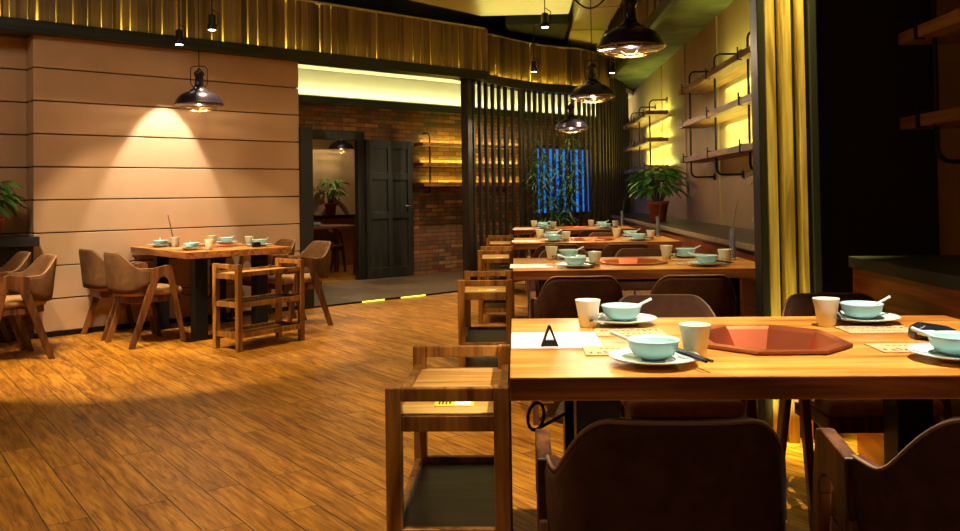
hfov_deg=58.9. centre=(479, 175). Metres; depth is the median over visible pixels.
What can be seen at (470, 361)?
shelf
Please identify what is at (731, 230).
bud vase
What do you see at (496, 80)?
trim
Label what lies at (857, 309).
bowl
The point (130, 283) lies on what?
dining chair
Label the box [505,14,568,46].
ceiling
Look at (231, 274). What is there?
tray
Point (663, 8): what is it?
trim
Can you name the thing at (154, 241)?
bowl
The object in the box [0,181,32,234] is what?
potted plant
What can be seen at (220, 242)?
plate
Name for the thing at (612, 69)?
spotlight
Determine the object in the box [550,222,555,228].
cup
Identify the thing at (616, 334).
soup spoon
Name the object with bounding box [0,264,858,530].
floor
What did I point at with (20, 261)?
dining chair
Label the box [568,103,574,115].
socket
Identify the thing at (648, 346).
bowl
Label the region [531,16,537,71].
spotlight
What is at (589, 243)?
dining table
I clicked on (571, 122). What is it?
pendant lamp
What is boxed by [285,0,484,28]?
trim
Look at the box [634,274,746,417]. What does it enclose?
dining chair
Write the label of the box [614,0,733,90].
ceiling
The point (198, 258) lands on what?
dining table
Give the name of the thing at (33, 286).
dining chair
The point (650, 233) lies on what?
cup
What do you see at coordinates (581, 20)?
air duct
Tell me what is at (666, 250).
cup
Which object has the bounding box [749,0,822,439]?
pillar
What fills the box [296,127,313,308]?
trim
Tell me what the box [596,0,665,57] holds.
pendant lamp
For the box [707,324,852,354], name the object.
basin
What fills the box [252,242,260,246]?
box
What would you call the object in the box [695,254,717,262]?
bowl
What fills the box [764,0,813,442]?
curtain
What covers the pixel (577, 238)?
basin
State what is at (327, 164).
wall
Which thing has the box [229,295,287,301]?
shelf
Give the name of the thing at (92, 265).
dining chair
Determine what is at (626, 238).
plate
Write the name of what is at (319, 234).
dining chair
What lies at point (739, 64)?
wall shelf
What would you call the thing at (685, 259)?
place card
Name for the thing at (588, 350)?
place card
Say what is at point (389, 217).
door
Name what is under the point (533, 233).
dining chair
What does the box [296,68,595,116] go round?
wall
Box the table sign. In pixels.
[541,324,557,346]
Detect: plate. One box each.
[148,244,170,246]
[177,247,203,249]
[216,241,236,243]
[541,239,563,241]
[556,262,592,267]
[598,313,656,324]
[608,347,698,366]
[626,238,650,240]
[671,253,698,257]
[687,261,724,265]
[837,311,900,323]
[907,343,959,361]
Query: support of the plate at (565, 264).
on the dining table at (623, 269)
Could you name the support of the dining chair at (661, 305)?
on the floor
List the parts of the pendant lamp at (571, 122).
cord, lamp shade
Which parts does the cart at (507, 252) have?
post, post, shelf rail, rail, shelf rail, rail, post, post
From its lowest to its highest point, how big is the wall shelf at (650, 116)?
1.210 m
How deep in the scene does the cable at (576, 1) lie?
8.99 m
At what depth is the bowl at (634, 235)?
7.61 m
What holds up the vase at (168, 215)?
on the dining table at (198, 258)
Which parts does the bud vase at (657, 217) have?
glass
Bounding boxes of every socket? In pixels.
[194,68,203,86]
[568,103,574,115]
[587,62,596,79]
[623,0,636,21]
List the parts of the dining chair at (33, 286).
leg, armrest, armrest, leg, seat frame, seat, backrest, leg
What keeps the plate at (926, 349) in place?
on the dining table at (788, 357)
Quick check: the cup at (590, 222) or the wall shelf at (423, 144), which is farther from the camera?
the wall shelf at (423, 144)
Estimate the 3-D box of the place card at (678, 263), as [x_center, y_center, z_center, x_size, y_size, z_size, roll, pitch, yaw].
[1.284,0.524,5.096,0.210,0.004,0.130,-1,-1,2]
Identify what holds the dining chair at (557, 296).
on the floor
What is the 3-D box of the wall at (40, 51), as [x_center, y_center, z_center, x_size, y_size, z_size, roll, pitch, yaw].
[-4.835,0.087,6.767,7.368,2.630,0.399,0,-2,-41]
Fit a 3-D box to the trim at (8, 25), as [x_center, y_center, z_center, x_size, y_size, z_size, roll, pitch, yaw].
[-3.742,-1.282,7.523,10.000,0.110,0.240,0,-2,-41]
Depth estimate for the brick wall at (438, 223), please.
12.95 m
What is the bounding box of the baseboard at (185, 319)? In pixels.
[34,305,297,338]
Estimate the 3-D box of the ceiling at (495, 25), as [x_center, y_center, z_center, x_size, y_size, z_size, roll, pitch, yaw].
[-2.385,-2.420,7.410,9.900,0.100,20.500,-1,-1,2]
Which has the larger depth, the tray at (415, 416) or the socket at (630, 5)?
the socket at (630, 5)
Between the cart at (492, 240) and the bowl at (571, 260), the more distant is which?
the cart at (492, 240)
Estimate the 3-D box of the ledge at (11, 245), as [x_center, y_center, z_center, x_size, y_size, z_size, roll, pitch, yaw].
[-4.886,0.957,6.479,2.720,0.880,0.320,0,-2,-41]
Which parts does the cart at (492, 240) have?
post, shelf rail, shelf rail, rail, rail, post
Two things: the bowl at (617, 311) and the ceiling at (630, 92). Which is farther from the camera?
the ceiling at (630, 92)
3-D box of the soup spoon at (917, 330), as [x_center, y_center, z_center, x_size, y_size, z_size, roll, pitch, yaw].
[1.158,0.405,2.139,0.139,0.052,0.040,-1,-1,8]
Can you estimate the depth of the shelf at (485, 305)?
8.21 m
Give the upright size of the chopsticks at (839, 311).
0.006 m
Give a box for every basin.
[180,244,236,247]
[556,226,588,228]
[570,237,614,240]
[600,258,667,265]
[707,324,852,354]
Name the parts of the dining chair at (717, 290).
armrest, backrest, leg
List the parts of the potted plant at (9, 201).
pot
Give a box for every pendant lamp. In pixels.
[174,0,223,111]
[328,140,353,152]
[555,12,587,132]
[570,0,614,102]
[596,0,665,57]
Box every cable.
[181,266,211,298]
[526,401,573,430]
[574,0,604,8]
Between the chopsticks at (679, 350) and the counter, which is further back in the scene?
the counter
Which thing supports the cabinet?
on the floor
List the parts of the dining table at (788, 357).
leg, leg, leg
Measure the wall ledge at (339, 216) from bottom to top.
0.060 m
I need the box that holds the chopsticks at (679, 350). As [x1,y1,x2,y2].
[676,348,713,362]
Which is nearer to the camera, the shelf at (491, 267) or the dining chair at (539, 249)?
the dining chair at (539, 249)
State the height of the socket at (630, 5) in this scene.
0.166 m
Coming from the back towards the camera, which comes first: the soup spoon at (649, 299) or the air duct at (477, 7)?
the air duct at (477, 7)
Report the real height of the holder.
0.043 m
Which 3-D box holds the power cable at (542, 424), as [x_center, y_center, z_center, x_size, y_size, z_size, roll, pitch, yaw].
[0.206,0.628,2.249,0.204,0.079,0.042,0,-1,-24]
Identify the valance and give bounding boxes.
[0,0,487,70]
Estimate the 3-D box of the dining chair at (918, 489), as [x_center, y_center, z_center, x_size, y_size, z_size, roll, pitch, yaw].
[1.016,0.823,1.770,0.516,0.766,0.544,-1,-1,2]
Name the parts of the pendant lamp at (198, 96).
cord, lamp shade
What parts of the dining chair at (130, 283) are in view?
leg, backrest, armrest, leg, seat frame, seat, leg, armrest, leg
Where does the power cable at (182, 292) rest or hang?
attached to the wall socket
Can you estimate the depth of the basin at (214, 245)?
7.78 m
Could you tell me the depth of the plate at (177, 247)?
7.16 m
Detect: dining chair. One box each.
[0,251,30,349]
[0,254,56,358]
[79,249,155,340]
[103,251,185,349]
[229,239,296,318]
[268,241,332,325]
[314,223,345,271]
[525,230,561,296]
[527,244,579,318]
[528,233,562,255]
[530,275,626,424]
[531,249,588,294]
[535,417,788,530]
[578,229,610,236]
[589,232,623,236]
[601,243,648,256]
[615,248,661,294]
[618,294,756,419]
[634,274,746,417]
[776,293,952,530]
[811,417,959,530]
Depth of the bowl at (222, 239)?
8.09 m
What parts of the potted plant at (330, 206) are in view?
pot, stem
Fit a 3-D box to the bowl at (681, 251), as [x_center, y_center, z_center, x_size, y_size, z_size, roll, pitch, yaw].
[1.348,0.498,5.564,0.133,0.049,0.133,-1,-1,2]
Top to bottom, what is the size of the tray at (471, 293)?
0.041 m
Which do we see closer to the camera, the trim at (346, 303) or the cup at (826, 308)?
the cup at (826, 308)
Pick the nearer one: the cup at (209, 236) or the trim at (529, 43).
the cup at (209, 236)
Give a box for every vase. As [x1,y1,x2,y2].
[168,215,178,246]
[621,200,624,225]
[656,198,662,236]
[729,198,738,259]
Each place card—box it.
[582,346,628,355]
[593,328,666,336]
[671,258,696,260]
[675,262,695,264]
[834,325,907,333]
[864,343,918,352]
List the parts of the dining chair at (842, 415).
leg, leg, backrest, seat frame, seat, leg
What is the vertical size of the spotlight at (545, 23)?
0.451 m
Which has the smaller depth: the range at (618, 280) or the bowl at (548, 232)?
the range at (618, 280)
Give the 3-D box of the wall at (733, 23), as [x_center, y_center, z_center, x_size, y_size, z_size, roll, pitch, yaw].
[2.514,-0.570,7.166,0.150,3.750,20.500,-1,-1,2]
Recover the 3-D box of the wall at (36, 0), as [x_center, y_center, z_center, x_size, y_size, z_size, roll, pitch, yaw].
[-3.818,-1.606,7.614,10.000,0.535,0.020,0,-2,-41]
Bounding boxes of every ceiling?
[24,0,622,55]
[295,30,632,98]
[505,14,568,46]
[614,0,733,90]
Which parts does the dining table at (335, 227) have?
leg, leg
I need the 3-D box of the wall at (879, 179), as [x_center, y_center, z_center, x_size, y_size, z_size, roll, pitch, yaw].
[1.968,-0.265,4.389,0.720,3.030,0.080,-1,-1,2]
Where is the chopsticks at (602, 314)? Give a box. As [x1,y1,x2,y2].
[589,312,604,321]
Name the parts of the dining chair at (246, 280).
leg, seat frame, armrest, seat, armrest, leg, backrest, leg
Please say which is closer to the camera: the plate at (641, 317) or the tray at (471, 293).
the plate at (641, 317)
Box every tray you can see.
[216,267,296,279]
[401,367,500,431]
[465,286,505,299]
[482,254,508,262]
[490,241,509,245]
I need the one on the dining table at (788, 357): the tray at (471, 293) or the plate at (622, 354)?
the plate at (622, 354)
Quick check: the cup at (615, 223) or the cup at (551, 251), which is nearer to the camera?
the cup at (551, 251)
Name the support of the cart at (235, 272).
on the floor
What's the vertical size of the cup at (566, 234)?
0.088 m
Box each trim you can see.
[0,16,488,81]
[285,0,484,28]
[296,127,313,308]
[298,95,595,122]
[314,290,457,307]
[457,74,614,100]
[488,33,608,57]
[609,0,678,78]
[660,16,720,223]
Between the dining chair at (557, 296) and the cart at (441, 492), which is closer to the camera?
the cart at (441, 492)
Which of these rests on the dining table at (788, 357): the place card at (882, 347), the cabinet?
the place card at (882, 347)
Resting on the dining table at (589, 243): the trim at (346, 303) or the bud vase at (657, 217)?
the bud vase at (657, 217)
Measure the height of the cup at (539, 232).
0.088 m
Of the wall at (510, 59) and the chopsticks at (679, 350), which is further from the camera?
the wall at (510, 59)
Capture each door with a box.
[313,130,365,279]
[364,140,413,278]
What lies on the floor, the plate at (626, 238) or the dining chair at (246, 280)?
the dining chair at (246, 280)
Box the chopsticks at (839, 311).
[837,310,846,320]
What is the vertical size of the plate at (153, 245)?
0.019 m
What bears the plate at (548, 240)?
on the dining table at (589, 243)
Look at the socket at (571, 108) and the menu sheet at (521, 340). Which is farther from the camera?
the socket at (571, 108)
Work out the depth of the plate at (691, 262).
4.88 m
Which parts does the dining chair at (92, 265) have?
leg, backrest, seat, seat frame, leg, leg, leg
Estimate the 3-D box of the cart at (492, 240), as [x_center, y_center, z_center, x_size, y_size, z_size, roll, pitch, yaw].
[0.256,1.076,10.427,0.330,0.670,0.660,-1,-1,2]
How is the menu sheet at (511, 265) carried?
on the dining table at (623, 269)
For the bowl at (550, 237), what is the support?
on the plate at (548, 240)
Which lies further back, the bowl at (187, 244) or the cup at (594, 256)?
the bowl at (187, 244)
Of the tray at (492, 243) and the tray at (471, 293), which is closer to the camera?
the tray at (471, 293)
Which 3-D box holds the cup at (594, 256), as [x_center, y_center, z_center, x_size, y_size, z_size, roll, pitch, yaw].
[0.676,0.488,5.007,0.081,0.088,0.081,-1,-1,2]
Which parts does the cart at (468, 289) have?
post, post, rail, shelf rail, rail, shelf rail, post, post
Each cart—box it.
[212,258,304,351]
[385,344,512,530]
[457,270,513,366]
[478,246,514,323]
[486,235,514,293]
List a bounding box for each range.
[616,279,657,281]
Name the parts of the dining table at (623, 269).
leg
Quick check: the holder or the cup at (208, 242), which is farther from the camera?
the cup at (208, 242)
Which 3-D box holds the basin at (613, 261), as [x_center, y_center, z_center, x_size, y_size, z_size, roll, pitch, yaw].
[0.941,0.566,5.249,0.398,0.084,0.460,-1,-1,2]
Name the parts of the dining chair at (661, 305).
backrest, seat frame, seat, leg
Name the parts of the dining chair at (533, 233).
leg, backrest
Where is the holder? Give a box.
[908,322,956,339]
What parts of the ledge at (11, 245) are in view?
slatted panel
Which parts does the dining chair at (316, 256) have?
armrest, leg, seat frame, seat, armrest, backrest, leg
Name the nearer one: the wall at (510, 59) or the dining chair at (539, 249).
the dining chair at (539, 249)
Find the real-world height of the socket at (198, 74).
0.166 m
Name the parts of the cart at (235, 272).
post, rail, shelf rail, shelf rail, post, rail, rail, rail, rail, rail, rail, post, rail, shelf rail, shelf rail, post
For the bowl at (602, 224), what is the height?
0.049 m
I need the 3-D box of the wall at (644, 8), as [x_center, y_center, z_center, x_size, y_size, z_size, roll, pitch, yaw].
[1.694,-2.152,5.242,0.060,0.650,16.513,-1,-1,2]
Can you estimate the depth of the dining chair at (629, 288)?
6.32 m
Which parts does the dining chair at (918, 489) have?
leg, seat, armrest, seat frame, leg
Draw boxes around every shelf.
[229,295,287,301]
[233,324,286,332]
[404,462,494,526]
[413,132,518,192]
[466,329,505,341]
[466,357,497,366]
[483,303,505,307]
[490,266,508,268]
[623,97,668,182]
[679,31,752,179]
[898,0,959,163]
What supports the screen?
on the floor
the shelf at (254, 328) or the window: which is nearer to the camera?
the shelf at (254, 328)
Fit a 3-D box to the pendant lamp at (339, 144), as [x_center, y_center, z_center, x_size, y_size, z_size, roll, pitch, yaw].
[-2.313,-0.730,14.146,0.438,0.677,0.438,-1,-1,5]
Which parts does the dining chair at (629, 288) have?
seat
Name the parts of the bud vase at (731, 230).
glass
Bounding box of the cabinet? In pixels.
[848,255,959,465]
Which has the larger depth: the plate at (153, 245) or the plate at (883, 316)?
the plate at (153, 245)
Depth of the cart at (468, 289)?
5.12 m
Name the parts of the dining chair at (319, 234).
backrest, leg, seat frame, seat, leg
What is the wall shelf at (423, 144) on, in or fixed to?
attached to the brick wall at (438, 223)
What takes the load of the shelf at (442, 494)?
attached to the cart at (441, 492)
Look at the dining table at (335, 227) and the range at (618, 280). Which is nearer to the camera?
the range at (618, 280)
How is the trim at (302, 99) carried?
attached to the brick wall at (438, 223)
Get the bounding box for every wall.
[0,34,29,232]
[0,35,299,332]
[36,0,458,58]
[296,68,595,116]
[296,104,597,275]
[313,139,354,265]
[487,34,609,86]
[607,0,660,67]
[628,0,959,254]
[816,0,939,292]
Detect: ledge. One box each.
[0,236,39,341]
[313,214,354,218]
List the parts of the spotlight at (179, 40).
stem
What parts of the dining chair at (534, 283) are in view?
armrest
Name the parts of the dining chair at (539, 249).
leg, backrest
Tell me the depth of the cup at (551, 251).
5.52 m
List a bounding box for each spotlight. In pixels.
[175,0,185,44]
[207,0,218,30]
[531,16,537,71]
[541,0,550,27]
[609,20,616,72]
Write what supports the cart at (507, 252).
on the floor
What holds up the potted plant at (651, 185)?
on the counter
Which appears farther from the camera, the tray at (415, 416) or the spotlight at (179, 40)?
the spotlight at (179, 40)
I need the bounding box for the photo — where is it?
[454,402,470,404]
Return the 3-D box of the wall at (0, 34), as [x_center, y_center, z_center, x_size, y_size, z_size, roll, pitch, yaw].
[-7.352,-0.418,7.573,0.100,3.750,20.500,-1,-1,2]
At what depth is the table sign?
2.38 m
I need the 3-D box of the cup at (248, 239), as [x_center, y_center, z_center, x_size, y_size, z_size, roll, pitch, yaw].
[-2.085,0.589,7.685,0.081,0.088,0.081,0,-2,-41]
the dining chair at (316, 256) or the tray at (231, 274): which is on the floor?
the dining chair at (316, 256)
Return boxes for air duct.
[410,0,572,15]
[563,0,621,50]
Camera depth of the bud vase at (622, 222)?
10.98 m
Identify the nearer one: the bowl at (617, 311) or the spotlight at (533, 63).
the bowl at (617, 311)
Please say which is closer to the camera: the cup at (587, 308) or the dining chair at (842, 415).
the cup at (587, 308)
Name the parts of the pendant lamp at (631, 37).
lamp shade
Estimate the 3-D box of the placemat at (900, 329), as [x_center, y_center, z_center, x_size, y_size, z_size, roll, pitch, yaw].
[1.210,0.469,2.592,0.210,0.004,0.130,-1,-1,1]
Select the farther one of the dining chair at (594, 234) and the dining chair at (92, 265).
the dining chair at (594, 234)
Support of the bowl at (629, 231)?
on the plate
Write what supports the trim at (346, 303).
on the floor
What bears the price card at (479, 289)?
on the cart at (468, 289)
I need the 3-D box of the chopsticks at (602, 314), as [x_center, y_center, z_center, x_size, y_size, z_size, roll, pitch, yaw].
[0.383,0.460,2.772,0.022,0.006,0.190,-1,-1,17]
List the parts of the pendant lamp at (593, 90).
cord, lamp shade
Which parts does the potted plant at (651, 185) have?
pot, stem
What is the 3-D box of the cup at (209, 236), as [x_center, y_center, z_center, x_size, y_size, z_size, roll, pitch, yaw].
[-2.526,0.603,8.027,0.081,0.088,0.081,0,-2,-41]
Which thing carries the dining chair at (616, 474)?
on the floor
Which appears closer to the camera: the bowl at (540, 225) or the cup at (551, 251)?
the cup at (551, 251)
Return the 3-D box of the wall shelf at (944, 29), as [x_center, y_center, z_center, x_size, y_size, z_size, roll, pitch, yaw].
[2.079,-0.687,2.577,0.338,1.260,2.890,-1,-1,2]
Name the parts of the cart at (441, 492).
post, rail, rail, post, rail, shelf rail, shelf rail, rail, post, rail, post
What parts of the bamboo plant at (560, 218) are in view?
stem, stem, stem, stem, stem, stem, stem, stem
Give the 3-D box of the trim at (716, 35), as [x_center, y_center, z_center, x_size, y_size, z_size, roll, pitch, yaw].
[2.421,-0.634,6.936,0.015,2.190,10.830,-1,-1,2]
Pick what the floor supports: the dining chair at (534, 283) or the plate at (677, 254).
the dining chair at (534, 283)
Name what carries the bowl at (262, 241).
on the plate
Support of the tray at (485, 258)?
on the cart at (507, 252)
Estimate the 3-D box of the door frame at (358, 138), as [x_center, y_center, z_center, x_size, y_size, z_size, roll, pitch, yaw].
[-2.021,0.425,11.796,0.970,2.100,0.090,0,-2,-41]
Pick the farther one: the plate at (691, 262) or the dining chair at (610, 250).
the dining chair at (610, 250)
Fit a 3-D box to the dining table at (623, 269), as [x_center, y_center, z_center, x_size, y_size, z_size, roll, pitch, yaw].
[0.946,0.904,5.242,1.470,0.761,0.950,-1,-1,2]
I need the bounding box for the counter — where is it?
[612,213,755,316]
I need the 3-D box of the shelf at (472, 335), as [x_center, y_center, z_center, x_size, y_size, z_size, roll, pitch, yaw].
[0.049,1.030,5.411,0.270,0.012,0.600,-1,-1,2]
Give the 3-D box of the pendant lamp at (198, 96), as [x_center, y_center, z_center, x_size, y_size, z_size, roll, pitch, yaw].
[-2.548,-1.472,7.697,0.438,1.777,0.438,-2,-2,42]
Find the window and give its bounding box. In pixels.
[537,145,592,216]
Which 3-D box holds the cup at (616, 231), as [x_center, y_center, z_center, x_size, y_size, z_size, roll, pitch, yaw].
[1.317,0.551,8.202,0.081,0.088,0.081,-1,-1,2]
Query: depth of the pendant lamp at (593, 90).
8.11 m
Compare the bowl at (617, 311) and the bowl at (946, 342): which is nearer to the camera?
the bowl at (946, 342)
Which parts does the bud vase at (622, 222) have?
glass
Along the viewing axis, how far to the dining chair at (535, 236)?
8.70 m
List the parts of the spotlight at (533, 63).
stem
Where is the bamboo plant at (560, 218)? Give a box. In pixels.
[522,137,587,226]
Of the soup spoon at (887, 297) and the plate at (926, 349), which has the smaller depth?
the plate at (926, 349)
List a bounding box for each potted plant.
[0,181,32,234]
[313,179,349,214]
[625,165,690,220]
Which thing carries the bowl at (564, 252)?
on the plate
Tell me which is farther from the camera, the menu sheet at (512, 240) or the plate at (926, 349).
the menu sheet at (512, 240)
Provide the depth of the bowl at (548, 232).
8.26 m
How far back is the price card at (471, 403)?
2.38 m
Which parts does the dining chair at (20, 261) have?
leg, backrest, leg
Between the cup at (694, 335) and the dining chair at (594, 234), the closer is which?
the cup at (694, 335)
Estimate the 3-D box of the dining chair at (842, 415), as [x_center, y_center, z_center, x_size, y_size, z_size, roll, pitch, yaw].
[1.395,0.848,3.159,0.516,0.766,0.544,-1,-1,2]
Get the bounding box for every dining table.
[131,242,291,342]
[314,224,355,273]
[510,315,959,464]
[513,256,754,316]
[514,226,636,237]
[514,236,681,297]
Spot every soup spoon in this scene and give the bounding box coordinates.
[610,330,637,341]
[633,298,651,306]
[870,296,890,305]
[911,326,934,336]
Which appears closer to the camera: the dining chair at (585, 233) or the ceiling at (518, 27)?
the dining chair at (585, 233)
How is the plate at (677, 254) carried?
on the dining table at (623, 269)
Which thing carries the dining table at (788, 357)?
on the floor
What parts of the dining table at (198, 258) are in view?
leg, foot plate, leg, foot plate, leg, leg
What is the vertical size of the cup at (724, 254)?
0.088 m
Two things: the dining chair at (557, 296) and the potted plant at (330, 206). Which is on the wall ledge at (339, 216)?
the potted plant at (330, 206)
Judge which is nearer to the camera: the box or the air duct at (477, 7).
the box
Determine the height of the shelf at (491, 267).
0.012 m
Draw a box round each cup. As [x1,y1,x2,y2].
[170,237,178,246]
[204,239,213,249]
[208,235,216,243]
[245,236,253,245]
[536,229,543,238]
[545,246,557,259]
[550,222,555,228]
[562,231,570,240]
[575,298,599,327]
[588,220,593,226]
[588,251,601,266]
[612,221,618,227]
[612,228,620,237]
[646,230,654,239]
[660,245,672,258]
[679,322,710,356]
[718,249,731,263]
[812,297,839,326]
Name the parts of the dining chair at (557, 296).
armrest, leg, backrest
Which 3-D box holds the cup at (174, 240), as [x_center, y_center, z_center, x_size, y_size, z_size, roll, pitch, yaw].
[-2.768,0.599,7.710,0.081,0.088,0.081,0,-2,-41]
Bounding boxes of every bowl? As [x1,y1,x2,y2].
[153,240,167,243]
[183,242,198,246]
[219,237,232,241]
[252,239,266,243]
[538,224,548,227]
[545,231,557,234]
[546,235,560,239]
[559,249,577,256]
[564,256,586,264]
[600,223,610,226]
[601,302,641,320]
[623,230,636,234]
[626,334,679,359]
[631,233,645,238]
[675,248,695,255]
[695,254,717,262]
[839,300,883,318]
[927,331,959,355]
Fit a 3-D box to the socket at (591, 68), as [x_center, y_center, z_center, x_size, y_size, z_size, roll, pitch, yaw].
[1.078,-1.011,8.186,0.092,0.166,0.092,-1,-1,0]
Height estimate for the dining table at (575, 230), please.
0.761 m
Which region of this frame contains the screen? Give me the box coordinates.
[461,78,629,281]
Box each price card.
[434,401,473,405]
[478,289,496,290]
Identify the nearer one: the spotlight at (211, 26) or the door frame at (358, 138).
the spotlight at (211, 26)
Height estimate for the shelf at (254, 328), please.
0.012 m
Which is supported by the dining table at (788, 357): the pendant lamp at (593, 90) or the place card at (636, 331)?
the place card at (636, 331)
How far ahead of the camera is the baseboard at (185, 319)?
7.76 m
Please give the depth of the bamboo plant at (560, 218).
11.64 m
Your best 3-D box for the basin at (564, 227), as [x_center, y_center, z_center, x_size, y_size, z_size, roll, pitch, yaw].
[1.168,0.685,10.723,0.398,0.084,0.460,-1,-1,2]
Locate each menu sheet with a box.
[510,264,553,267]
[511,332,601,348]
[512,240,539,241]
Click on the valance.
(351, 32)

